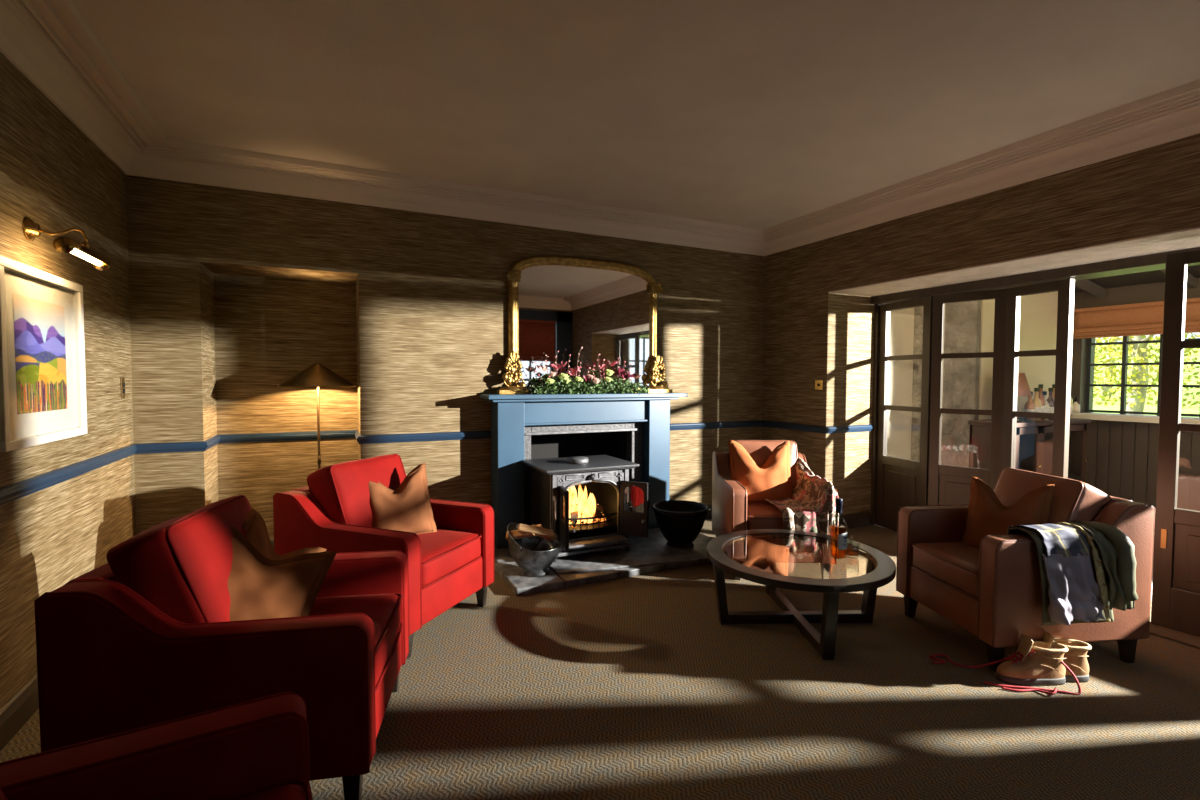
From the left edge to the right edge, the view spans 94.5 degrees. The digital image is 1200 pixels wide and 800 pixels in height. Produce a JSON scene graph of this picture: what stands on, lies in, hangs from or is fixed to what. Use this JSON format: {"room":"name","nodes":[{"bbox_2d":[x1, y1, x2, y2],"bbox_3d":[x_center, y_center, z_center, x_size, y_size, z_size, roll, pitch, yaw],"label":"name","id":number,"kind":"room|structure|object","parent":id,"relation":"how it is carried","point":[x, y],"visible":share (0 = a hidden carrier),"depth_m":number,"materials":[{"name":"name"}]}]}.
{"room":"living room","nodes":[
{"label":"living room","id":0,"kind":"room"},
{"bbox_2d":[0,52,135,707],"bbox_3d":[-1.871,-0.075,1.165,0.200,2.650,5.650,-1,2,-26],"label":"wall","id":1,"kind":"structure","parent":0,"point":[52,174],"depth_m":2.46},
{"bbox_2d":[0,255,86,451],"bbox_3d":[-2.261,-0.173,2.256,0.038,0.690,0.720,-1,2,-26],"label":"framed landscape","id":2,"kind":"object","parent":1,"relation":"attached to","point":[43,374],"visible":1,"depth_m":2.22,"materials":[{"name":"white"}]},
{"bbox_2d":[13,293,67,414],"bbox_3d":[-2.266,-0.178,2.256,0.001,0.450,0.435,-1,2,-26],"label":"print","id":3,"kind":"object","parent":2,"relation":"attached to","point":[39,326],"depth_m":2.23},
{"bbox_2d":[22,217,110,270],"bbox_3d":[-2.174,-0.642,2.240,0.199,0.161,0.384,-1,2,-26],"label":"picture light","id":4,"kind":"object","parent":1,"relation":"attached to","point":[31,230],"visible":1,"depth_m":2.20,"materials":[{"name":"gold metal"}]},
{"bbox_2d":[72,240,110,265],"bbox_3d":[-2.108,-0.606,2.274,0.052,0.039,0.380,-1,2,-26],"label":"hood","id":5,"kind":"object","parent":4,"relation":"attached to","point":[82,251],"depth_m":2.27,"materials":[{"name":"gold metal"}]},
{"bbox_2d":[121,377,124,398],"bbox_3d":[-2.706,-0.069,3.151,0.011,0.120,0.050,-1,2,-26],"label":"light switch","id":6,"kind":"object","parent":1,"relation":"attached to","point":[122,378],"visible":1,"depth_m":3.14,"materials":[{"name":"gold metal"}]},
{"bbox_2d":[0,539,273,751],"bbox_3d":[-0.865,1.166,1.836,2.160,0.125,5.300,-1,2,-26],"label":"baseboard","id":7,"kind":"structure","parent":1,"relation":"attached to","point":[14,714],"depth_m":2.05,"materials":[{"name":"paint"}]},
{"bbox_2d":[0,430,490,505],"bbox_3d":[-0.863,0.357,1.806,2.160,0.062,5.300,-1,2,-26],"label":"trim","id":8,"kind":"structure","parent":1,"relation":"attached to","point":[9,493],"depth_m":3.43,"materials":[{"name":"blue"}]},
{"bbox_2d":[126,175,763,538],"bbox_3d":[-0.443,-0.210,4.816,5.539,2.650,0.700,-1,2,-26],"label":"wall","id":9,"kind":"structure","parent":0,"point":[234,294],"depth_m":4.00,"materials":[{"name":"beige"}]},
{"bbox_2d":[0,0,1199,255],"bbox_3d":[0.452,-1.350,2.120,4.849,0.164,4.850,-1,2,-26],"label":"trim","id":10,"kind":"structure","parent":9,"relation":"attached to","point":[50,42],"depth_m":3.36,"materials":[{"name":"beige paint"}]},
{"bbox_2d":[670,420,872,433],"bbox_3d":[1.467,0.246,4.916,1.745,0.062,0.806,-1,2,-26],"label":"trim","id":11,"kind":"structure","parent":9,"relation":"attached to","point":[754,423],"depth_m":5.03,"materials":[{"name":"blue"}]},
{"bbox_2d":[705,505,870,528],"bbox_3d":[1.487,1.049,5.119,1.897,0.125,0.680,0,2,8],"label":"baseboard","id":12,"kind":"structure","parent":9,"relation":"attached to","point":[859,519],"depth_m":4.90,"materials":[{"name":"paint"}]},
{"bbox_2d":[0,519,1199,799],"bbox_3d":[1.671,1.303,2.728,8.100,0.200,6.200,-1,2,-26],"label":"floor","id":13,"kind":"structure","parent":0,"point":[636,687],"depth_m":2.19,"materials":[{"name":"carpet"}]},
{"bbox_2d":[0,692,312,799],"bbox_3d":[-0.861,0.839,0.782,0.846,0.860,0.740,-1,3,-31],"label":"velvet armchair","id":14,"kind":"object","parent":13,"relation":"on","point":[256,749],"visible":1,"depth_m":1.12,"materials":[{"name":"red fabric"}]},
{"bbox_2d":[238,784,305,799],"bbox_3d":[-0.796,0.898,0.823,0.678,0.175,0.522,-1,3,-31],"label":"seat cushion","id":15,"kind":"object","parent":14,"relation":"on","point":[245,791],"depth_m":1.16,"materials":[{"name":"red fabric"}]},
{"bbox_2d":[34,495,408,799],"bbox_3d":[-1.157,0.794,1.920,0.846,0.860,0.740,0,2,-10],"label":"velvet armchair","id":16,"kind":"object","parent":13,"relation":"on","point":[146,636],"visible":0.83,"depth_m":1.60,"materials":[{"name":"red fabric"}]},
{"bbox_2d":[109,495,250,623],"bbox_3d":[-1.325,0.590,1.881,0.319,0.450,0.534,0,2,-10],"label":"cushion","id":17,"kind":"object","parent":16,"relation":"on","point":[179,567],"depth_m":1.65,"materials":[{"name":"red fabric"}]},
{"bbox_2d":[228,524,336,620],"bbox_3d":[-1.147,0.647,1.834,0.494,0.474,0.246,-1,2,-23],"label":"cushion","id":18,"kind":"object","parent":16,"relation":"on","point":[259,587],"visible":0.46,"depth_m":1.85,"materials":[{"name":"orange fabric"}]},
{"bbox_2d":[242,508,326,559],"bbox_3d":[-1.193,0.616,1.984,0.163,0.444,0.446,1,2,9],"label":"cushion","id":19,"kind":"object","parent":16,"relation":"on","point":[254,525],"visible":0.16,"depth_m":2.00,"materials":[{"name":"fabric"}]},
{"bbox_2d":[309,594,400,684],"bbox_3d":[-1.082,0.854,1.935,0.678,0.175,0.522,0,2,-10],"label":"seat cushion","id":20,"kind":"object","parent":16,"relation":"on","point":[384,610],"depth_m":2.04,"materials":[{"name":"red fabric"}]},
{"bbox_2d":[277,363,355,468],"bbox_3d":[-1.953,0.447,3.861,0.490,1.400,0.490,-1,2,-26],"label":"floor lamp","id":21,"kind":"object","parent":13,"relation":"on","point":[317,375],"visible":0.75,"depth_m":3.74,"materials":[{"name":"gold metal"}]},
{"bbox_2d":[273,454,493,659],"bbox_3d":[-1.124,0.753,2.993,0.846,0.860,0.740,1,2,21],"label":"velvet armchair","id":22,"kind":"object","parent":13,"relation":"on","point":[446,566],"visible":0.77,"depth_m":2.80,"materials":[{"name":"red fabric"}]},
{"bbox_2d":[308,454,404,526],"bbox_3d":[-1.284,0.546,3.046,0.319,0.450,0.534,1,2,21],"label":"cushion","id":23,"kind":"object","parent":22,"relation":"on","point":[340,491],"depth_m":2.85,"materials":[{"name":"red fabric"}]},
{"bbox_2d":[368,463,436,533],"bbox_3d":[-1.101,0.564,3.005,0.400,0.406,0.188,-1,3,-35],"label":"cushion","id":24,"kind":"object","parent":22,"relation":"on","point":[407,508],"visible":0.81,"depth_m":2.98,"materials":[{"name":"beige fabric"}]},
{"bbox_2d":[417,529,480,585],"bbox_3d":[-1.053,0.815,2.968,0.678,0.175,0.522,1,2,21],"label":"seat cushion","id":25,"kind":"object","parent":22,"relation":"on","point":[447,555],"depth_m":2.86,"materials":[{"name":"red fabric"}]},
{"bbox_2d":[494,528,726,595],"bbox_3d":[0.065,1.115,4.121,1.716,0.057,1.067,-1,2,-26],"label":"hearth","id":26,"kind":"object","parent":13,"relation":"on","point":[651,554],"visible":0.42,"depth_m":3.76,"materials":[{"name":"stone"}]},
{"bbox_2d":[507,523,560,576],"bbox_3d":[-0.425,0.964,3.594,0.354,0.305,0.340,1,2,17],"label":"coal scuttle","id":27,"kind":"object","parent":26,"relation":"on","point":[534,554],"visible":0.89,"depth_m":3.52,"materials":[{"name":"metal"}]},
{"bbox_2d":[506,528,534,539],"bbox_3d":[-0.508,0.857,3.564,0.195,0.089,0.067,1,2,12],"label":"log","id":28,"kind":"object","parent":27,"relation":"in","point":[515,534],"visible":0.62,"depth_m":3.54,"materials":[{"name":"brown wood"}]},
{"bbox_2d":[533,524,556,540],"bbox_3d":[-0.371,0.865,3.626,0.195,0.081,0.067,2,3,34],"label":"log","id":29,"kind":"object","parent":27,"relation":"in","point":[554,536],"visible":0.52,"depth_m":3.57,"materials":[{"name":"brown wood"}]},
{"bbox_2d":[518,523,552,537],"bbox_3d":[-0.414,0.838,3.555,0.225,0.105,0.067,0,2,-11],"label":"log","id":30,"kind":"object","parent":29,"relation":"on","point":[522,528],"visible":1,"depth_m":3.54,"materials":[{"name":"brown wood"}]},
{"bbox_2d":[480,393,687,548],"bbox_3d":[-0.086,0.516,4.478,1.710,1.137,0.270,-1,2,-26],"label":"fireplace surround","id":31,"kind":"object","parent":26,"relation":"on","point":[645,417],"visible":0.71,"depth_m":4.36,"materials":[{"name":"blue paint"}]},
{"bbox_2d":[480,393,687,399],"bbox_3d":[-0.084,-0.036,4.457,1.710,0.032,0.270,-1,2,-26],"label":"mantel shelf","id":32,"kind":"object","parent":31,"relation":"attached to","point":[607,396],"depth_m":4.32,"materials":[{"name":"blue paint"}]},
{"bbox_2d":[496,255,672,393],"bbox_3d":[-0.083,-0.606,4.506,1.530,1.102,0.122,-1,2,-26],"label":"mirror","id":33,"kind":"object","parent":31,"relation":"on","point":[563,304],"visible":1,"depth_m":4.51,"materials":[{"name":"gold glass"}]},
{"bbox_2d":[528,347,650,395],"bbox_3d":[-0.081,-0.223,4.421,1.058,0.398,0.234,-1,2,-26],"label":"flower garland","id":34,"kind":"object","parent":31,"relation":"on","point":[607,382],"visible":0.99,"depth_m":4.36,"materials":[{"name":"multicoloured plant"}]},
{"bbox_2d":[521,455,647,561],"bbox_3d":[-0.116,0.759,4.019,0.722,0.675,0.708,-1,2,-26],"label":"stove","id":35,"kind":"object","parent":26,"relation":"on","point":[606,477],"visible":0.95,"depth_m":3.93,"materials":[{"name":"black metal"}]},
{"bbox_2d":[572,513,605,527],"bbox_3d":[-0.149,0.869,4.074,0.407,0.073,0.360,-1,2,-26],"label":"embers","id":36,"kind":"object","parent":35,"relation":"on","point":[600,519],"visible":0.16,"depth_m":3.96,"materials":[{"name":"orange"}]},
{"bbox_2d":[568,485,601,523],"bbox_3d":[-0.157,0.738,4.080,0.398,0.312,0.326,-1,2,-26],"label":"flames","id":37,"kind":"object","parent":36,"relation":"on","point":[589,508],"visible":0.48,"depth_m":3.99},
{"bbox_2d":[570,510,600,521],"bbox_3d":[-0.130,0.830,4.013,0.309,0.072,0.069,-1,3,-38],"label":"log","id":38,"kind":"object","parent":36,"relation":"on","point":[597,512],"visible":0.36,"depth_m":3.96,"materials":[{"name":"brown wood"}]},
{"bbox_3d":[-0.256,0.831,4.124,0.207,0.068,0.114,-1,2,-26],"label":"log","id":39,"kind":"object","parent":36,"relation":"on","visible":0},
{"bbox_2d":[571,504,603,511],"bbox_3d":[-0.122,0.797,4.104,0.306,0.064,0.060,0,2,1],"label":"log","id":40,"kind":"object","parent":39,"relation":"on","point":[598,507],"visible":0.23,"depth_m":4.07,"materials":[{"name":"brown wood"}]},
{"bbox_2d":[653,500,709,547],"bbox_3d":[0.606,0.947,4.172,0.432,0.302,0.424,-1,2,-26],"label":"bucket","id":41,"kind":"object","parent":26,"relation":"on","point":[680,522],"visible":1,"depth_m":4.06,"materials":[{"name":"black metal"}]},
{"bbox_2d":[712,440,837,579],"bbox_3d":[1.191,0.726,3.916,0.670,0.860,0.796,0,2,2],"label":"leather armchair","id":42,"kind":"object","parent":13,"relation":"on","point":[731,512],"visible":0.52,"depth_m":3.58,"materials":[{"name":"brown leather"}]},
{"bbox_2d":[728,439,796,503],"bbox_3d":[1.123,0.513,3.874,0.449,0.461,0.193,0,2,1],"label":"cushion","id":43,"kind":"object","parent":42,"relation":"on","point":[771,481],"visible":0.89,"depth_m":3.83,"materials":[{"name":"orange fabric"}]},
{"bbox_2d":[747,503,783,529],"bbox_3d":[1.187,0.799,3.842,0.460,0.175,0.627,0,2,2],"label":"seat cushion","id":44,"kind":"object","parent":42,"relation":"on","point":[761,515],"depth_m":3.55,"materials":[{"name":"brown leather"}]},
{"bbox_2d":[765,457,838,558],"bbox_3d":[1.309,0.705,3.729,0.412,0.565,0.587,0,2,2],"label":"throw","id":45,"kind":"object","parent":42,"relation":"on","point":[812,508],"visible":0.77,"depth_m":3.47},
{"bbox_2d":[707,529,895,659],"bbox_3d":[1.050,1.004,2.973,0.940,0.376,0.940,-1,2,-26],"label":"coffee table","id":46,"kind":"object","parent":13,"relation":"on","point":[881,569],"visible":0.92,"depth_m":2.93,"materials":[{"name":"brown wood"}]},
{"bbox_2d":[829,498,846,558],"bbox_3d":[1.249,0.670,2.905,0.084,0.307,0.085,-2,3,-40],"label":"bottle","id":47,"kind":"object","parent":46,"relation":"on","point":[838,533],"visible":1,"depth_m":2.88,"materials":[{"name":"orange glass"}]},
{"bbox_2d":[847,536,852,547],"bbox_3d":[1.331,0.779,3.016,0.078,0.080,0.078,-1,2,-26],"label":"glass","id":48,"kind":"object","parent":46,"relation":"on","point":[849,545],"visible":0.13,"depth_m":2.99,"materials":[{"name":"clear glass"}]},
{"bbox_2d":[846,542,859,557],"bbox_3d":[1.322,0.783,2.917,0.078,0.080,0.078,-1,2,-26],"label":"glass","id":49,"kind":"object","parent":46,"relation":"on","point":[849,551],"visible":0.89,"depth_m":2.90,"materials":[{"name":"clear glass"}]},
{"bbox_2d":[929,635,1080,694],"bbox_3d":[1.754,1.120,2.420,0.542,0.195,0.224,1,2,28],"label":"boot","id":50,"kind":"object","parent":13,"relation":"on","point":[1033,664],"visible":1,"depth_m":2.37,"materials":[{"name":"beige leather"}]},
{"bbox_2d":[896,468,1154,671],"bbox_3d":[2.072,0.787,2.796,0.796,0.830,0.670,0,2,-7],"label":"leather armchair","id":51,"kind":"object","parent":13,"relation":"on","point":[992,591],"visible":0.77,"depth_m":2.55,"materials":[{"name":"brown leather"}]},
{"bbox_2d":[913,542,979,596],"bbox_3d":[1.996,0.842,2.789,0.627,0.175,0.460,0,2,-7],"label":"seat cushion","id":52,"kind":"object","parent":51,"relation":"on","point":[952,568],"depth_m":2.75,"materials":[{"name":"brown leather"}]},
{"bbox_2d":[962,476,1053,547],"bbox_3d":[2.014,0.595,2.765,0.172,0.400,0.391,-1,2,-27],"label":"cushion","id":53,"kind":"object","parent":51,"relation":"on","point":[987,515],"visible":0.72,"depth_m":2.76,"materials":[{"name":"beige fabric"}]},
{"bbox_2d":[994,468,1109,523],"bbox_3d":[2.219,0.587,2.806,0.327,0.429,0.473,0,2,-7],"label":"cushion","id":54,"kind":"object","parent":51,"relation":"on","point":[1073,500],"depth_m":2.63,"materials":[{"name":"beige leather"}]},
{"bbox_2d":[1007,520,1137,625],"bbox_3d":[2.102,0.760,2.475,0.440,0.426,0.248,0,2,-7],"label":"coat","id":55,"kind":"object","parent":51,"relation":"hanging from","point":[1087,568],"visible":0.95,"depth_m":2.40,"materials":[{"name":"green fabric"}]},
{"bbox_2d":[968,418,1090,482],"bbox_3d":[3.731,0.653,4.816,1.180,0.965,0.366,-1,2,-26],"label":"base cabinet","id":56,"kind":"object","parent":13,"relation":"on","point":[1034,439],"visible":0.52,"depth_m":4.72,"materials":[{"name":"brown wood"}]},
{"bbox_2d":[1017,373,1031,420],"bbox_3d":[3.450,-0.025,4.641,0.263,0.400,0.263,-1,2,-26],"label":"table lamp","id":57,"kind":"object","parent":56,"relation":"on","point":[1023,386],"visible":0.25,"depth_m":4.54,"materials":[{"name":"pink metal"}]},
{"bbox_2d":[1024,392,1034,420],"bbox_3d":[3.616,0.052,4.668,0.073,0.246,0.073,-1,2,-26],"label":"bottle","id":58,"kind":"object","parent":56,"relation":"on","point":[1029,406],"visible":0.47,"depth_m":4.65,"materials":[{"name":"orange"}]},
{"bbox_2d":[1032,388,1041,420],"bbox_3d":[3.703,0.035,4.710,0.073,0.276,0.073,-1,2,-26],"label":"bottle","id":59,"kind":"object","parent":56,"relation":"on","point":[1038,404],"visible":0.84,"depth_m":4.68,"materials":[{"name":"brown"}]},
{"bbox_2d":[1038,384,1045,419],"bbox_3d":[3.757,0.019,4.735,0.073,0.306,0.073,-1,2,-26],"label":"bottle","id":60,"kind":"object","parent":56,"relation":"on","point":[1040,386],"visible":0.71,"depth_m":4.71,"materials":[{"name":"brown glass"}]},
{"bbox_2d":[1042,391,1048,419],"bbox_3d":[3.811,0.049,4.762,0.073,0.246,0.073,-1,2,-26],"label":"bottle","id":61,"kind":"object","parent":56,"relation":"on","point":[1044,393],"visible":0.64,"depth_m":4.73,"materials":[{"name":"beige"}]},
{"bbox_2d":[1046,388,1053,419],"bbox_3d":[3.897,0.032,4.803,0.073,0.276,0.073,-1,2,-26],"label":"bottle","id":62,"kind":"object","parent":56,"relation":"on","point":[1050,400],"visible":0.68,"depth_m":4.78,"materials":[{"name":"brown"}]},
{"bbox_2d":[1052,384,1054,398],"bbox_3d":[3.951,0.017,4.828,0.073,0.306,0.073,-1,2,-26],"label":"bottle","id":63,"kind":"object","parent":56,"relation":"on","point":[1053,385],"visible":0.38,"depth_m":4.82,"materials":[{"name":"orange"}]},
{"bbox_2d":[1070,397,1072,418],"bbox_3d":[4.146,0.014,4.922,0.073,0.306,0.073,-1,2,-26],"label":"bottle","id":64,"kind":"object","parent":56,"relation":"on","point":[1071,401],"visible":0.12,"depth_m":4.89,"materials":[{"name":"beige"}]},
{"bbox_2d":[1043,632,1091,682],"bbox_3d":[1.982,1.118,2.432,0.284,0.192,0.091,1,2,11],"label":"boot","id":65,"kind":"object","parent":13,"relation":"on","point":[1076,656],"visible":0.4,"depth_m":2.39,"materials":[{"name":"leather"}]},
{"bbox_2d":[72,0,1199,229],"bbox_3d":[0.523,-1.497,2.315,5.749,0.120,5.750,-1,2,-26],"label":"ceiling","id":66,"kind":"structure","parent":0,"point":[756,114],"depth_m":2.53,"materials":[{"name":"paint"}]},
{"bbox_2d":[887,308,913,459],"bbox_3d":[2.571,-0.351,5.583,0.561,2.906,0.920,-1,2,-26],"label":"wall","id":67,"kind":"structure","parent":0,"point":[901,321],"depth_m":5.20,"materials":[{"name":"beige paint"}]},
{"bbox_2d":[762,133,1199,514],"bbox_3d":[2.945,-0.143,3.367,0.690,2.650,5.450,-1,2,-26],"label":"wall","id":68,"kind":"structure","parent":0,"point":[819,320],"depth_m":4.06,"materials":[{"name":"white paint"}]},
{"bbox_2d":[815,380,822,389],"bbox_3d":[1.881,-0.130,4.771,0.011,0.085,0.085,-1,2,-26],"label":"light switch","id":69,"kind":"object","parent":68,"relation":"attached to","point":[818,383],"visible":1,"depth_m":4.76,"materials":[{"name":"gold metal"}]},
{"bbox_2d":[876,296,932,531],"bbox_3d":[2.561,0.148,4.680,0.045,1.958,0.548,0,2,-14],"label":"door","id":70,"kind":"structure","parent":68,"relation":"in","point":[901,482],"depth_m":4.71,"materials":[{"name":"paint"}]},
{"bbox_2d":[928,288,1006,504],"bbox_3d":[2.788,0.166,4.231,0.045,1.958,0.479,-2,3,-42],"label":"door","id":71,"kind":"structure","parent":68,"relation":"in","point":[947,484],"depth_m":4.25,"materials":[{"name":"paint"}]},
{"bbox_2d":[870,247,1199,524],"bbox_3d":[3.177,0.162,3.518,0.230,2.030,3.240,-1,2,-26],"label":"trim","id":72,"kind":"structure","parent":68,"relation":"attached to","point":[1151,262],"depth_m":3.93,"materials":[{"name":"paint"}]},
{"bbox_2d":[1001,279,1074,477],"bbox_3d":[3.013,0.181,3.849,0.045,1.958,0.415,0,2,-17],"label":"door","id":73,"kind":"structure","parent":68,"relation":"in","point":[1065,288],"depth_m":3.71,"materials":[{"name":"paint"}]},
{"bbox_2d":[1151,249,1199,635],"bbox_3d":[3.195,0.229,2.589,0.063,1.958,0.844,-1,3,-32],"label":"door","id":74,"kind":"structure","parent":68,"relation":"in","point":[1176,560],"depth_m":2.89,"materials":[{"name":"paint"}]},
{"bbox_2d":[911,291,1057,466],"bbox_3d":[3.689,-0.355,5.798,1.760,2.906,1.500,-1,2,-26],"label":"wall","id":75,"kind":"structure","parent":0,"point":[968,326],"depth_m":4.96,"materials":[{"name":"beige paint"}]},
{"bbox_2d":[1071,278,1199,530],"bbox_3d":[5.575,-0.261,3.488,0.262,2.906,4.300,-1,2,-26],"label":"wall","id":76,"kind":"structure","parent":0,"point":[1122,456],"depth_m":4.97,"materials":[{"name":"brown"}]},
{"bbox_2d":[1072,334,1199,423],"bbox_3d":[5.018,-0.288,4.463,0.360,0.990,2.060,-1,2,-26],"label":"window","id":77,"kind":"structure","parent":76,"relation":"in","point":[1108,415],"depth_m":5.07,"materials":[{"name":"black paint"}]},
{"bbox_2d":[1072,397,1079,412],"bbox_3d":[4.515,0.050,5.268,0.066,0.150,0.066,-1,2,-26],"label":"soap bottle","id":78,"kind":"object","parent":77,"relation":"on","point":[1076,407],"visible":0.84,"depth_m":5.25,"materials":[{"name":"white plastic"}]},
{"bbox_2d":[1073,298,1199,338],"bbox_3d":[4.922,-0.685,4.393,0.054,0.282,1.985,-1,2,-26],"label":"blind","id":79,"kind":"object","parent":76,"relation":"attached to","point":[1137,319],"visible":0.75,"depth_m":4.92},
{"bbox_2d":[1074,265,1199,297],"bbox_3d":[4.109,-1.226,3.578,2.801,0.674,5.800,-1,2,-26],"label":"ceiling","id":80,"kind":"structure","parent":0,"point":[1097,287],"depth_m":4.84,"materials":[{"name":"grey paint"}]},
{"label":"outside","id":81,"kind":"structure","parent":0,"visible":0},
{"bbox_2d":[1093,343,1199,416],"bbox_3d":[34.536,-1.623,12.863,60.000,5.701,75.000,-1,2,-26],"label":"ground","id":82,"kind":"structure","parent":81,"point":[1194,409],"depth_m":24.54,"materials":[{"name":"green plant"}]},
{"bbox_2d":[1094,336,1130,383],"bbox_3d":[12.655,-2.287,14.971,2.865,6.372,2.889,-1,2,-26],"label":"tree","id":83,"kind":"object","parent":82,"relation":"on","point":[1106,340],"visible":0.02,"depth_m":14.59,"materials":[{"name":"green plant"}]},
{"bbox_2d":[1093,332,1199,414],"bbox_3d":[10.673,-1.300,11.054,2.063,4.893,2.064,-1,2,-26],"label":"tree","id":84,"kind":"object","parent":82,"relation":"on","point":[1136,397],"visible":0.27,"depth_m":10.96,"materials":[{"name":"green plant"}]},
{"bbox_2d":[1100,335,1199,400],"bbox_3d":[20.348,-4.058,22.016,6.417,8.447,6.429,-1,2,-26],"label":"tree","id":85,"kind":"object","parent":82,"relation":"on","point":[1115,340],"visible":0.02,"depth_m":22.11,"materials":[{"name":"green plant"}]},
{"bbox_2d":[1153,333,1199,370],"bbox_3d":[18.152,-2.997,15.036,4.454,7.408,4.457,-1,2,-26],"label":"tree","id":86,"kind":"object","parent":82,"relation":"on","point":[1191,368],"visible":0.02,"depth_m":15.95,"materials":[{"name":"green plant"}]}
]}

